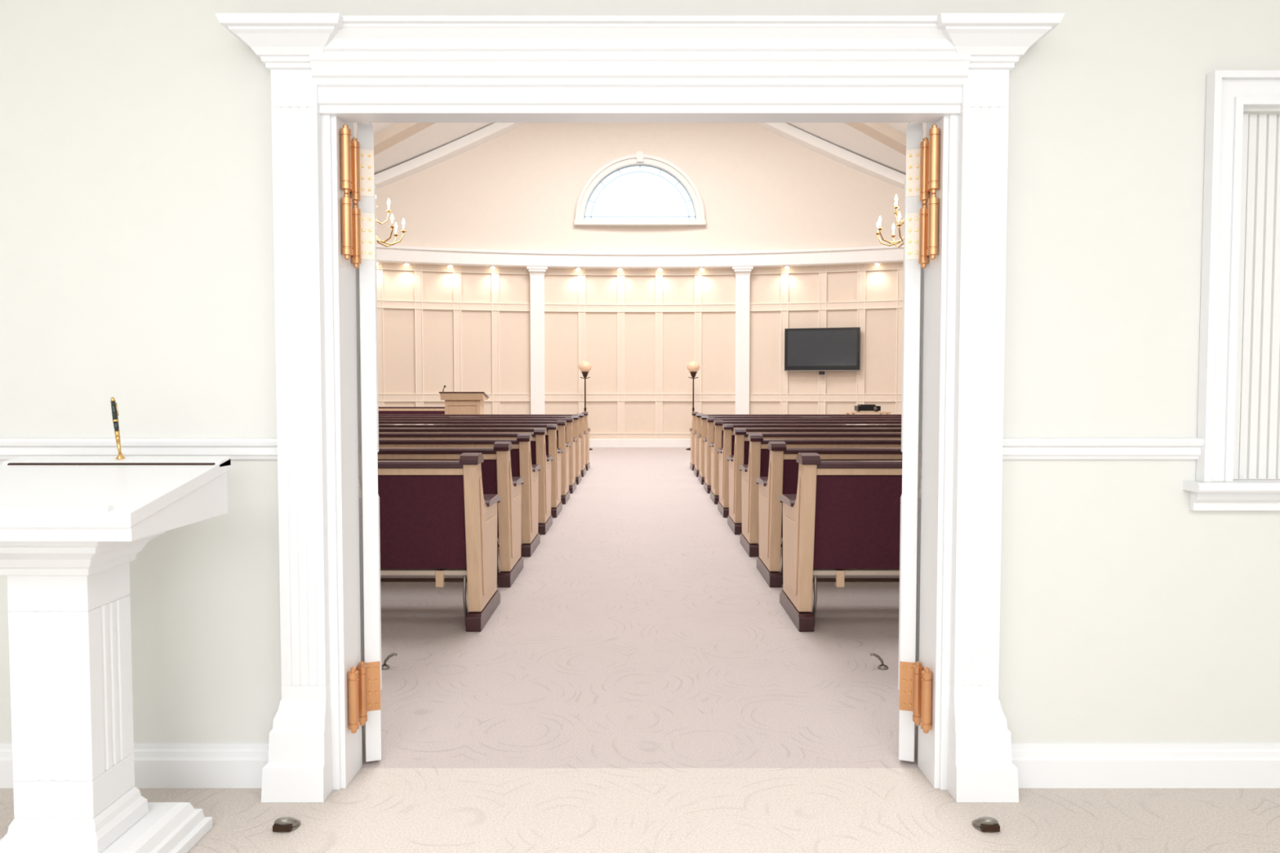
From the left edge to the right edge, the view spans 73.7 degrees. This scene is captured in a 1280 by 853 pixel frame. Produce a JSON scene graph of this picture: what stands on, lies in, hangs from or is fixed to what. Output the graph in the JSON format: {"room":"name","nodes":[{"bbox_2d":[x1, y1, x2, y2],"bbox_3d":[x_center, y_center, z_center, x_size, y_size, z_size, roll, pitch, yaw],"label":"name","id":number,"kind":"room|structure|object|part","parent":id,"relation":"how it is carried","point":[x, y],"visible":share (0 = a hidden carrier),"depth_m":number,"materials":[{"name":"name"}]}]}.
{"room":"house of worship","nodes":[
{"label":"house of worship","id":0,"kind":"room"},
{"bbox_2d":[0,0,1279,742],"bbox_3d":[0.000,-3.104,2.496,14.000,8.400,0.120,0,2,0],"label":"wall","id":1,"kind":"structure","parent":0,"point":[137,256],"depth_m":2.55,"materials":[{"name":"paint"}]},
{"bbox_2d":[0,742,268,788],"bbox_3d":[-2.030,1.030,2.593,1.940,0.130,0.022,0,2,0],"label":"baseboard","id":2,"kind":"structure","parent":1,"relation":"attached to","point":[157,765],"depth_m":2.58,"materials":[{"name":"white paint"}]},
{"bbox_2d":[0,437,277,459],"bbox_3d":[-2.030,0.067,2.548,1.940,0.064,0.034,0,2,0],"label":"chair rail","id":3,"kind":"object","parent":1,"relation":"attached to","point":[237,448],"depth_m":2.54,"materials":[{"name":"white paint"}]},
{"bbox_2d":[215,13,1064,802],"bbox_3d":[0.000,-0.025,2.540,2.334,2.244,0.303,0,2,0],"label":"door surround","id":4,"kind":"object","parent":1,"relation":"attached to","point":[329,71],"visible":1,"depth_m":2.48,"materials":[{"name":"white paint"}]},
{"bbox_2d":[340,124,367,733],"bbox_3d":[-0.874,0.024,2.626,0.035,1.845,0.152,0,2,0],"label":"hinges","id":5,"kind":"object","parent":4,"relation":"attached to","point":[349,150],"visible":1,"depth_m":2.59,"materials":[{"name":"gold metal"}]},
{"bbox_2d":[355,122,382,761],"bbox_3d":[-0.999,0.047,3.118,0.064,2.028,0.886,-1,2,-19],"label":"door","id":6,"kind":"structure","parent":4,"relation":"attached to","point":[366,273],"depth_m":2.71,"materials":[{"name":"white paint"}]},
{"bbox_3d":[-0.856,0.022,2.700,0.047,1.780,0.006,-1,2,-19],"label":"spring hinges","id":7,"kind":"part","parent":6,"relation":"part of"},
{"bbox_2d":[897,122,924,761],"bbox_3d":[0.999,0.047,3.118,0.064,2.028,0.886,1,2,19],"label":"door","id":8,"kind":"structure","parent":4,"relation":"attached to","point":[913,273],"depth_m":2.71,"materials":[{"name":"white paint"}]},
{"bbox_3d":[0.856,0.022,2.700,0.047,1.780,0.006,1,2,19],"label":"spring hinges","id":9,"kind":"part","parent":8,"relation":"part of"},
{"bbox_2d":[912,124,939,733],"bbox_3d":[0.875,0.024,2.626,0.032,1.845,0.153,0,2,3],"label":"hinges","id":10,"kind":"object","parent":4,"relation":"attached to","point":[930,150],"visible":1,"depth_m":2.59,"materials":[{"name":"gold metal"}]},
{"bbox_2d":[1002,70,1279,510],"bbox_3d":[1.920,-0.393,2.528,1.720,1.289,0.114,0,2,0],"label":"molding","id":11,"kind":"structure","parent":1,"relation":"in","point":[1228,91],"depth_m":2.52,"materials":[{"name":"white paint"}]},
{"bbox_2d":[1232,113,1279,479],"bbox_3d":[2.200,-0.388,2.585,0.886,1.095,0.027,0,2,0],"label":"window shutters","id":12,"kind":"object","parent":11,"relation":"attached to","point":[1256,450],"visible":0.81,"depth_m":2.58,"materials":[{"name":"white wood"}]},
{"bbox_2d":[1011,742,1279,788],"bbox_3d":[2.030,1.030,2.593,1.940,0.130,0.022,0,2,0],"label":"baseboard","id":13,"kind":"structure","parent":1,"relation":"attached to","point":[1039,765],"depth_m":2.58,"materials":[{"name":"white paint"}]},
{"bbox_2d":[0,447,1279,852],"bbox_3d":[0.000,0.924,8.044,14.000,0.100,22.000,0,2,0],"label":"floor","id":14,"kind":"structure","parent":0,"point":[639,630],"depth_m":2.99,"materials":[{"name":"carpet"}]},
{"bbox_2d":[0,456,231,852],"bbox_3d":[-1.390,0.602,2.099,0.570,1.027,0.465,0,2,0],"label":"book stand","id":15,"kind":"object","parent":14,"relation":"on","point":[72,527],"visible":1,"depth_m":2.03,"materials":[{"name":"white paint"}]},
{"bbox_2d":[110,397,124,459],"bbox_3d":[-1.391,0.004,2.272,0.033,0.164,0.021,0,2,0],"label":"pen","id":16,"kind":"object","parent":15,"relation":"on","point":[113,404],"visible":1,"depth_m":2.27,"materials":[{"name":"gold metal"}]},
{"bbox_2d":[272,817,300,833],"bbox_3d":[-0.975,1.087,2.356,0.070,0.035,0.071,0,2,0],"label":"door stop","id":17,"kind":"object","parent":14,"relation":"on","point":[282,824],"visible":1,"depth_m":2.33,"materials":[{"name":"metal"}]},
{"bbox_2d":[381,653,397,670],"bbox_3d":[-1.093,1.016,3.704,0.078,0.068,0.044,0,2,0],"label":"hook","id":18,"kind":"object","parent":14,"relation":"on","point":[384,666],"visible":0.89,"depth_m":3.70,"materials":[{"name":"metal"}]},
{"bbox_2d":[377,406,444,414],"bbox_3d":[-4.300,0.083,15.700,1.728,0.963,0.688,0,2,0],"label":"bench","id":19,"kind":"object","parent":14,"relation":"on","point":[382,410],"visible":0.02,"depth_m":15.92,"materials":[{"name":"brown wood"}]},
{"bbox_2d":[377,453,500,631],"bbox_3d":[-3.150,0.569,4.503,4.728,0.899,0.688,0,2,0],"label":"pew","id":20,"kind":"object","parent":14,"relation":"on","point":[437,518],"visible":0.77,"depth_m":4.25,"materials":[{"name":"fabric"}]},
{"bbox_2d":[377,441,524,587],"bbox_3d":[-3.150,0.530,5.470,4.728,0.899,0.688,0,2,0],"label":"pew","id":21,"kind":"object","parent":14,"relation":"on","point":[496,473],"visible":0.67,"depth_m":5.20,"materials":[{"name":"brown wood"}]},
{"bbox_2d":[378,433,540,556],"bbox_3d":[-3.150,0.490,6.437,4.728,0.899,0.688,0,2,0],"label":"pew","id":22,"kind":"object","parent":14,"relation":"on","point":[520,454],"visible":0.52,"depth_m":6.16,"materials":[{"name":"brown wood"}]},
{"bbox_2d":[439,385,488,414],"bbox_3d":[-3.000,-0.049,14.605,0.760,1.311,0.490,0,2,0],"label":"pulpit","id":23,"kind":"object","parent":14,"relation":"on","point":[455,402],"visible":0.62,"depth_m":14.41,"materials":[{"name":"brown wood"}]},
{"bbox_2d":[378,427,552,534],"bbox_3d":[-3.150,0.451,7.404,4.728,0.899,0.688,0,2,0],"label":"pew","id":24,"kind":"object","parent":14,"relation":"on","point":[538,451],"visible":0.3,"depth_m":7.10,"materials":[{"name":"brown wood"}]},
{"bbox_2d":[378,423,562,517],"bbox_3d":[-3.150,0.412,8.372,4.728,0.899,0.688,0,2,0],"label":"pew","id":25,"kind":"object","parent":14,"relation":"on","point":[551,448],"visible":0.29,"depth_m":8.06,"materials":[{"name":"brown wood"}]},
{"bbox_2d":[378,420,570,504],"bbox_3d":[-3.150,0.372,9.339,4.728,0.899,0.688,0,2,0],"label":"pew","id":26,"kind":"object","parent":14,"relation":"on","point":[561,431],"visible":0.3,"depth_m":9.04,"materials":[{"name":"brown wood"}]},
{"bbox_2d":[378,417,577,493],"bbox_3d":[-3.150,0.333,10.306,4.728,0.899,0.688,0,2,0],"label":"pew","id":27,"kind":"object","parent":14,"relation":"on","point":[569,429],"visible":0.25,"depth_m":9.98,"materials":[{"name":"brown wood"}]},
{"bbox_2d":[378,415,582,484],"bbox_3d":[-3.150,0.294,11.273,4.728,0.899,0.688,0,2,0],"label":"pew","id":28,"kind":"object","parent":14,"relation":"on","point":[575,424],"visible":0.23,"depth_m":10.96,"materials":[{"name":"brown wood"}]},
{"bbox_2d":[378,413,586,477],"bbox_3d":[-3.150,0.254,12.241,4.728,0.899,0.688,0,2,0],"label":"pew","id":29,"kind":"object","parent":14,"relation":"on","point":[580,420],"visible":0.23,"depth_m":11.92,"materials":[{"name":"brown wood"}]},
{"bbox_2d":[378,411,590,471],"bbox_3d":[-3.150,0.215,13.208,4.728,0.899,0.688,0,2,0],"label":"pew","id":30,"kind":"object","parent":14,"relation":"on","point":[586,428],"visible":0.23,"depth_m":12.88,"materials":[{"name":"brown wood"}]},
{"bbox_2d":[578,360,592,450],"bbox_3d":[-1.130,-0.431,17.597,0.300,1.830,0.295,0,2,0],"label":"torchiere floor lamp","id":31,"kind":"object","parent":14,"relation":"on","point":[584,366],"visible":0.84,"depth_m":17.52,"materials":[{"name":"brown metal"}]},
{"bbox_2d":[685,360,699,450],"bbox_3d":[1.100,-0.431,17.597,0.300,1.830,0.295,0,2,0],"label":"torchiere floor lamp","id":32,"kind":"object","parent":14,"relation":"on","point":[693,366],"visible":0.77,"depth_m":17.51,"materials":[{"name":"brown metal"}]},
{"bbox_2d":[689,411,901,471],"bbox_3d":[3.150,0.215,13.208,4.728,0.899,0.688,0,2,0],"label":"pew","id":33,"kind":"object","parent":14,"relation":"on","point":[693,428],"visible":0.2,"depth_m":12.88,"materials":[{"name":"brown wood"}]},
{"bbox_2d":[693,413,901,477],"bbox_3d":[3.150,0.254,12.241,4.728,0.899,0.688,0,2,0],"label":"pew","id":34,"kind":"object","parent":14,"relation":"on","point":[699,420],"visible":0.17,"depth_m":11.92,"materials":[{"name":"brown wood"}]},
{"bbox_2d":[697,415,901,484],"bbox_3d":[3.150,0.294,11.273,4.728,0.899,0.688,0,2,0],"label":"pew","id":35,"kind":"object","parent":14,"relation":"on","point":[704,424],"visible":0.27,"depth_m":10.96,"materials":[{"name":"brown wood"}]},
{"bbox_2d":[702,417,901,493],"bbox_3d":[3.150,0.333,10.306,4.728,0.899,0.688,0,2,0],"label":"pew","id":36,"kind":"object","parent":14,"relation":"on","point":[710,429],"visible":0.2,"depth_m":9.98,"materials":[{"name":"brown wood"}]},
{"bbox_2d":[709,420,901,504],"bbox_3d":[3.150,0.372,9.339,4.728,0.899,0.688,0,2,0],"label":"pew","id":37,"kind":"object","parent":14,"relation":"on","point":[718,431],"visible":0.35,"depth_m":9.04,"materials":[{"name":"brown wood"}]},
{"bbox_2d":[717,423,901,517],"bbox_3d":[3.150,0.412,8.372,4.728,0.899,0.688,0,2,0],"label":"pew","id":38,"kind":"object","parent":14,"relation":"on","point":[728,448],"visible":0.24,"depth_m":8.06,"materials":[{"name":"brown wood"}]},
{"bbox_2d":[727,427,901,534],"bbox_3d":[3.150,0.451,7.404,4.728,0.899,0.688,0,2,0],"label":"pew","id":39,"kind":"object","parent":14,"relation":"on","point":[741,451],"visible":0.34,"depth_m":7.10,"materials":[{"name":"brown wood"}]},
{"bbox_2d":[739,433,901,556],"bbox_3d":[3.150,0.490,6.437,4.728,0.899,0.688,0,2,0],"label":"pew","id":40,"kind":"object","parent":14,"relation":"on","point":[759,454],"visible":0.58,"depth_m":6.15,"materials":[{"name":"brown wood"}]},
{"bbox_2d":[755,441,902,587],"bbox_3d":[3.150,0.530,5.470,4.728,0.899,0.688,0,2,0],"label":"pew","id":41,"kind":"object","parent":14,"relation":"on","point":[783,473],"visible":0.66,"depth_m":5.20,"materials":[{"name":"brown wood"}]},
{"bbox_2d":[779,453,902,631],"bbox_3d":[3.150,0.569,4.503,4.728,0.899,0.688,0,2,0],"label":"pew","id":42,"kind":"object","parent":14,"relation":"on","point":[842,518],"visible":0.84,"depth_m":4.25,"materials":[{"name":"fabric"}]},
{"bbox_2d":[844,411,891,414],"bbox_3d":[4.050,0.156,15.219,0.700,0.850,0.500,0,2,0],"label":"table","id":43,"kind":"object","parent":14,"relation":"on","point":[846,412],"visible":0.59,"depth_m":14.96,"materials":[{"name":"brown wood"}]},
{"bbox_2d":[853,404,880,411],"bbox_3d":[4.050,-0.330,15.189,0.400,0.125,0.300,0,2,0],"label":"projector","id":44,"kind":"object","parent":43,"relation":"on","point":[860,407],"visible":0.98,"depth_m":15.06,"materials":[{"name":"black plastic"}]},
{"bbox_2d":[870,653,888,670],"bbox_3d":[1.038,1.016,3.704,0.078,0.068,0.044,0,2,0],"label":"hook","id":45,"kind":"object","parent":14,"relation":"on","point":[882,666],"visible":1,"depth_m":3.70,"materials":[{"name":"metal"}]},
{"bbox_2d":[972,817,999,833],"bbox_3d":[0.955,1.087,2.356,0.070,0.035,0.071,0,2,0],"label":"door stop","id":46,"kind":"object","parent":14,"relation":"on","point":[985,824],"visible":1,"depth_m":2.33,"materials":[{"name":"metal"}]},
{"bbox_2d":[375,122,904,432],"bbox_3d":[0.000,-3.746,17.650,14.176,8.450,1.824,0,2,0],"label":"wall","id":47,"kind":"structure","parent":0,"point":[561,328],"depth_m":18.15,"materials":[{"name":"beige paint"}]},
{"bbox_2d":[526,266,547,414],"bbox_3d":[-2.185,-1.461,18.195,0.444,3.840,0.216,0,2,-8],"label":"column","id":48,"kind":"structure","parent":47,"relation":"attached to","point":[536,273],"depth_m":18.14,"materials":[{"name":"beige paint"}]},
{"bbox_2d":[376,262,903,439],"bbox_3d":[0.000,-1.534,17.645,13.800,3.686,1.615,0,2,0],"label":"trim","id":49,"kind":"structure","parent":47,"relation":"attached to","point":[418,304],"depth_m":18.12,"materials":[{"name":"beige wood"}]},
{"bbox_2d":[573,151,706,226],"bbox_3d":[0.000,-5.077,18.264,2.800,1.540,0.290,0,2,0],"label":"window","id":50,"kind":"structure","parent":47,"relation":"in","point":[639,159],"depth_m":18.16,"materials":[{"name":"paint"}]},
{"bbox_2d":[589,439,690,447],"bbox_3d":[0.000,0.381,17.696,14.000,0.200,1.669,0,2,0],"label":"baseboard","id":51,"kind":"structure","parent":47,"relation":"attached to","point":[593,442],"depth_m":18.47,"materials":[{"name":"beige paint"}]},
{"bbox_2d":[376,244,903,268],"bbox_3d":[0.000,-3.522,17.443,14.000,0.340,1.857,0,2,0],"label":"crown molding","id":52,"kind":"structure","parent":47,"relation":"attached to","point":[392,254],"depth_m":17.89,"materials":[{"name":"white wood"}]},
{"bbox_2d":[732,266,753,414],"bbox_3d":[2.185,-1.461,18.195,0.444,3.840,0.216,0,2,8],"label":"column","id":53,"kind":"structure","parent":47,"relation":"attached to","point":[742,273],"depth_m":18.14,"materials":[{"name":"beige paint"}]},
{"bbox_2d":[783,327,860,374],"bbox_3d":[3.816,-1.573,17.883,1.560,0.970,0.191,1,2,14],"label":"television","id":54,"kind":"object","parent":47,"relation":"attached to","point":[833,348],"visible":1,"depth_m":17.79,"materials":[{"name":"black plastic"}]},
{"bbox_2d":[353,122,926,174],"bbox_3d":[0.000,-5.823,10.652,14.400,3.930,16.640,0,2,0],"label":"ceiling","id":55,"kind":"structure","parent":0,"point":[437,135],"depth_m":16.95,"materials":[{"name":"paint"}]},
{"bbox_2d":[369,122,406,247],"bbox_3d":[-3.120,-4.014,9.845,0.735,3.820,0.732,-2,3,-34],"label":"chandelier","id":56,"kind":"object","parent":55,"relation":"hanging from","point":[392,226],"visible":0.18,"depth_m":9.97,"materials":[{"name":"gold metal"}]},
{"bbox_2d":[373,122,906,189],"bbox_3d":[0.000,-5.943,17.362,14.000,3.935,1.821,0,2,0],"label":"ceiling beams","id":57,"kind":"structure","parent":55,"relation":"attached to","point":[493,131],"depth_m":17.58,"materials":[{"name":"beige paint"}]},
{"bbox_2d":[373,122,906,155],"bbox_3d":[0.000,-5.905,15.673,14.000,3.875,0.400,0,2,0],"label":"ceiling beam","id":58,"kind":"structure","parent":55,"relation":"attached to","point":[394,134],"depth_m":15.56,"materials":[{"name":"beige paint"}]},
{"bbox_2d":[875,122,910,247],"bbox_3d":[3.120,-4.014,9.845,0.735,3.820,0.732,-2,3,-34],"label":"chandelier","id":59,"kind":"object","parent":55,"relation":"hanging from","point":[898,216],"visible":0.34,"depth_m":9.87,"materials":[{"name":"gold metal"}]}
]}

